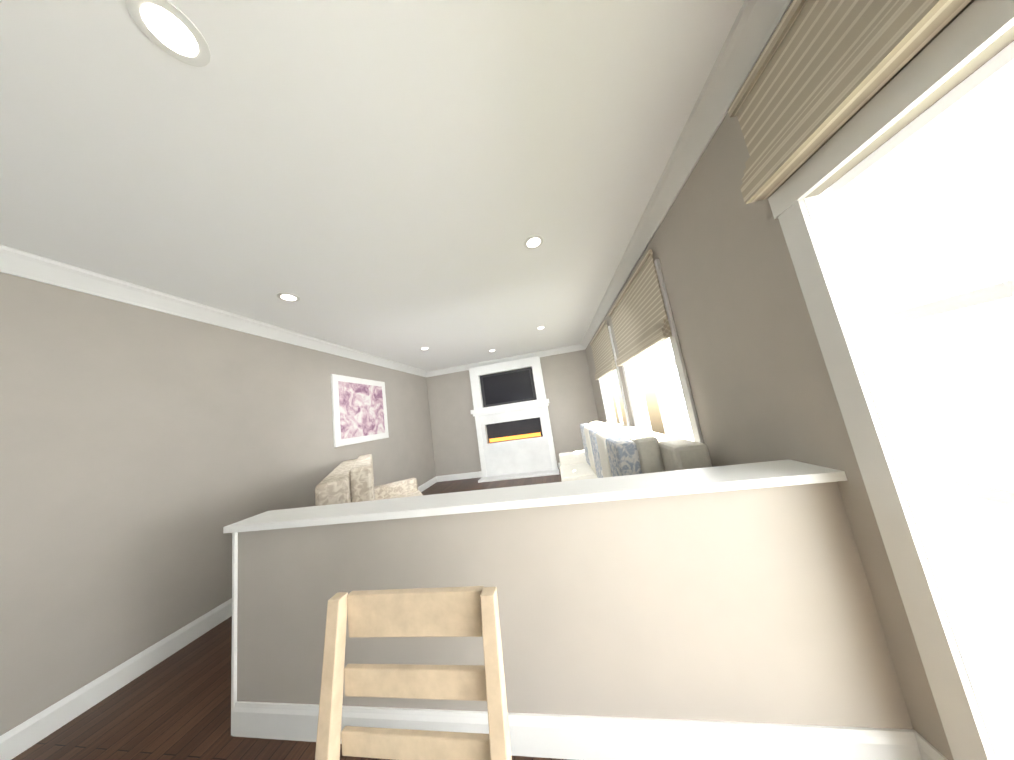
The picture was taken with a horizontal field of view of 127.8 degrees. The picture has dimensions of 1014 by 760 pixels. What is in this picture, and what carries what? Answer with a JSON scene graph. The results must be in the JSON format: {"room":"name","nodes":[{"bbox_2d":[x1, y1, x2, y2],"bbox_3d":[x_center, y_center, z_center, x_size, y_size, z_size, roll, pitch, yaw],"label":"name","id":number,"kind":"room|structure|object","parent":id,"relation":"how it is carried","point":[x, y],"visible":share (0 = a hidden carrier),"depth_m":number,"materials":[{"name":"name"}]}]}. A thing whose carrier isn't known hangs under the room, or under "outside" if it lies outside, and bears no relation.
{"room":"dining area","nodes":[
{"label":"dining area","id":0,"kind":"room"},
{"bbox_2d":[0,272,435,735],"bbox_3d":[-2.675,0.820,3.070,0.150,2.850,7.100,-9,-8,9],"label":"wall","id":1,"kind":"structure","parent":0,"point":[147,455],"depth_m":1.86,"materials":[{"name":"grey paint"}]},
{"bbox_2d":[0,245,427,376],"bbox_3d":[-2.753,-0.539,3.187,0.100,0.130,7.200,-9,-8,9],"label":"crown molding","id":2,"kind":"structure","parent":1,"relation":"attached to","point":[15,262],"depth_m":2.06,"materials":[{"name":"white wood"}]},
{"bbox_2d":[0,477,435,759],"bbox_3d":[-2.403,2.134,2.865,0.018,0.140,7.118,-9,-8,9],"label":"baseboard","id":3,"kind":"structure","parent":1,"relation":"attached to","point":[22,737],"depth_m":1.61,"materials":[{"name":"white wood"}]},
{"bbox_2d":[331,374,388,446],"bbox_3d":[-2.450,0.506,4.241,0.032,1.080,1.200,-9,-8,9],"label":"picture","id":4,"kind":"object","parent":1,"relation":"attached to","point":[359,409],"visible":0.93,"depth_m":4.09,"materials":[{"name":"paper"}]},
{"bbox_2d":[11,469,569,759],"bbox_3d":[-2.317,1.744,-0.569,7.350,0.050,14.200,-9,-8,9],"label":"floor","id":5,"kind":"structure","parent":0,"point":[176,705],"depth_m":1.43,"materials":[{"name":"brown wood"}]},
{"bbox_2d":[315,454,422,505],"bbox_3d":[-1.463,1.502,2.993,1.020,1.150,2.000,-4,-9,-29],"label":"sofa","id":6,"kind":"object","parent":5,"relation":"on","point":[349,481],"visible":0.17,"depth_m":2.28,"materials":[{"name":"beige fabric"}]},
{"bbox_2d":[315,586,511,759],"bbox_3d":[-0.255,1.061,0.399,0.512,0.970,0.570,-9,-8,9],"label":"chair","id":7,"kind":"object","parent":5,"relation":"on","point":[470,611],"visible":1,"depth_m":0.67,"materials":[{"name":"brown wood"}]},
{"bbox_2d":[469,356,558,482],"bbox_3d":[0.090,0.887,5.952,1.920,2.720,0.498,-9,-8,9],"label":"fireplace surround","id":8,"kind":"object","parent":5,"relation":"on","point":[510,412],"visible":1,"depth_m":6.03,"materials":[{"name":"white wood"}]},
{"bbox_2d":[0,0,743,371],"bbox_3d":[-2.727,-1.100,-0.175,7.350,0.050,14.200,-9,-8,9],"label":"ceiling","id":9,"kind":"structure","parent":0,"point":[398,180],"depth_m":1.26,"materials":[{"name":"white paint"}]},
{"bbox_2d":[125,0,210,66],"bbox_3d":[-1.120,-1.163,0.829,0.168,0.008,0.168,-6,-8,-18],"label":"recessed light","id":10,"kind":"object","parent":9,"relation":"in","point":[169,28],"depth_m":0.82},
{"bbox_2d":[277,293,299,301],"bbox_3d":[-2.117,-0.800,2.412,0.168,0.008,0.168,-3,-10,-36],"label":"recessed light","id":11,"kind":"object","parent":9,"relation":"in","point":[283,296],"depth_m":2.40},
{"bbox_2d":[524,235,542,248],"bbox_3d":[0.227,-1.177,2.128,0.168,0.008,0.168,-6,-8,-18],"label":"recessed light","id":12,"kind":"object","parent":9,"relation":"in","point":[534,241],"depth_m":2.12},
{"bbox_2d":[426,350,598,475],"bbox_3d":[0.064,0.871,6.291,4.500,2.850,0.150,-9,-8,9],"label":"wall","id":13,"kind":"structure","parent":0,"point":[569,392],"depth_m":6.24,"materials":[{"name":"grey paint"}]},
{"bbox_2d":[436,471,481,481],"bbox_3d":[-1.178,2.425,6.245,1.210,0.140,0.018,-9,-8,9],"label":"baseboard","id":14,"kind":"structure","parent":13,"relation":"attached to","point":[472,474],"depth_m":6.24,"materials":[{"name":"white wood"}]},
{"bbox_2d":[428,344,579,375],"bbox_3d":[-0.140,-0.478,6.351,3.960,0.130,0.100,-9,-8,9],"label":"crown molding","id":15,"kind":"structure","parent":13,"relation":"attached to","point":[573,348],"depth_m":6.31,"materials":[{"name":"white wood"}]},
{"bbox_2d":[223,459,921,759],"bbox_3d":[-0.061,1.115,1.230,2.990,1.035,0.230,-9,-8,9],"label":"wall","id":16,"kind":"structure","parent":0,"point":[728,612],"depth_m":1.07,"materials":[{"name":"beige paint"}]},
{"bbox_2d":[559,421,711,481],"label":"sofa","id":17,"kind":"object","parent":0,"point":[611,449],"depth_m":1.98,"materials":[{"name":"white fabric"}]},
{"bbox_2d":[585,0,1013,759],"bbox_3d":[0.989,-0.259,-0.916,0.150,2.850,13.900,-9,-8,9],"label":"wall","id":18,"kind":"structure","parent":0,"point":[757,374],"depth_m":1.22,"materials":[{"name":"beige paint"}]},
{"bbox_2d":[598,326,630,426],"bbox_3d":[1.829,0.106,4.309,0.210,1.715,1.510,-9,-8,9],"label":"living room window","id":19,"kind":"structure","parent":18,"relation":"in","point":[605,386],"depth_m":4.46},
{"bbox_2d":[590,320,616,379],"bbox_3d":[1.648,-0.449,4.403,0.061,0.760,1.440,-9,-8,9],"label":"blinds","id":20,"kind":"object","parent":19,"relation":"attached to","point":[602,352],"visible":1,"depth_m":4.19,"materials":[{"name":"fabric"}]},
{"bbox_2d":[622,258,703,442],"bbox_3d":[1.540,-0.083,2.644,0.210,1.715,1.510,-9,-8,9],"label":"living room window","id":21,"kind":"structure","parent":18,"relation":"in","point":[637,401],"depth_m":2.56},
{"bbox_2d":[609,249,671,366],"bbox_3d":[1.358,-0.638,2.739,0.061,0.760,1.440,-9,-8,9],"label":"blinds","id":22,"kind":"object","parent":21,"relation":"attached to","point":[638,315],"visible":1,"depth_m":2.45,"materials":[{"name":"fabric"}]},
{"bbox_2d":[580,0,792,349],"bbox_3d":[0.675,-1.572,-0.713,0.100,0.130,13.900,-9,-8,9],"label":"crown molding","id":23,"kind":"structure","parent":18,"relation":"attached to","point":[754,26],"depth_m":1.28,"materials":[{"name":"white wood"}]},
{"bbox_2d":[728,0,971,203],"bbox_3d":[0.774,-1.170,-0.393,0.081,0.480,3.070,-9,-8,9],"label":"roman shade","id":24,"kind":"object","parent":18,"relation":"attached to","point":[822,72],"visible":1,"depth_m":0.80,"materials":[{"name":"fabric"}]},
{"bbox_2d":[768,0,1013,759],"bbox_3d":[1.094,0.157,-0.599,0.175,2.260,3.040,-9,-8,9],"label":"sliding window","id":25,"kind":"structure","parent":18,"relation":"in","point":[936,488],"depth_m":0.78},
{"bbox_2d":[911,729,947,759],"bbox_3d":[1.850,1.573,3.235,0.018,0.140,5.070,-9,-8,9],"label":"baseboard","id":26,"kind":"structure","parent":18,"relation":"attached to","point":[927,751],"depth_m":0.84,"materials":[{"name":"white wood"}]},
{"label":"outside","id":27,"kind":"structure","parent":0,"visible":0},
{"bbox_2d":[652,70,1013,536],"bbox_3d":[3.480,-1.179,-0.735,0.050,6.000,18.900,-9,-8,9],"label":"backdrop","id":28,"kind":"structure","parent":27,"point":[936,205],"depth_m":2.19,"materials":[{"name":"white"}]},
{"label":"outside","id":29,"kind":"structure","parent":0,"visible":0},
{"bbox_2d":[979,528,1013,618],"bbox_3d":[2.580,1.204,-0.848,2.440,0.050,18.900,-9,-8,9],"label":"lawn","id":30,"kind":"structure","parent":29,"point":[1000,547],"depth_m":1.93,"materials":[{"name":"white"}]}
]}

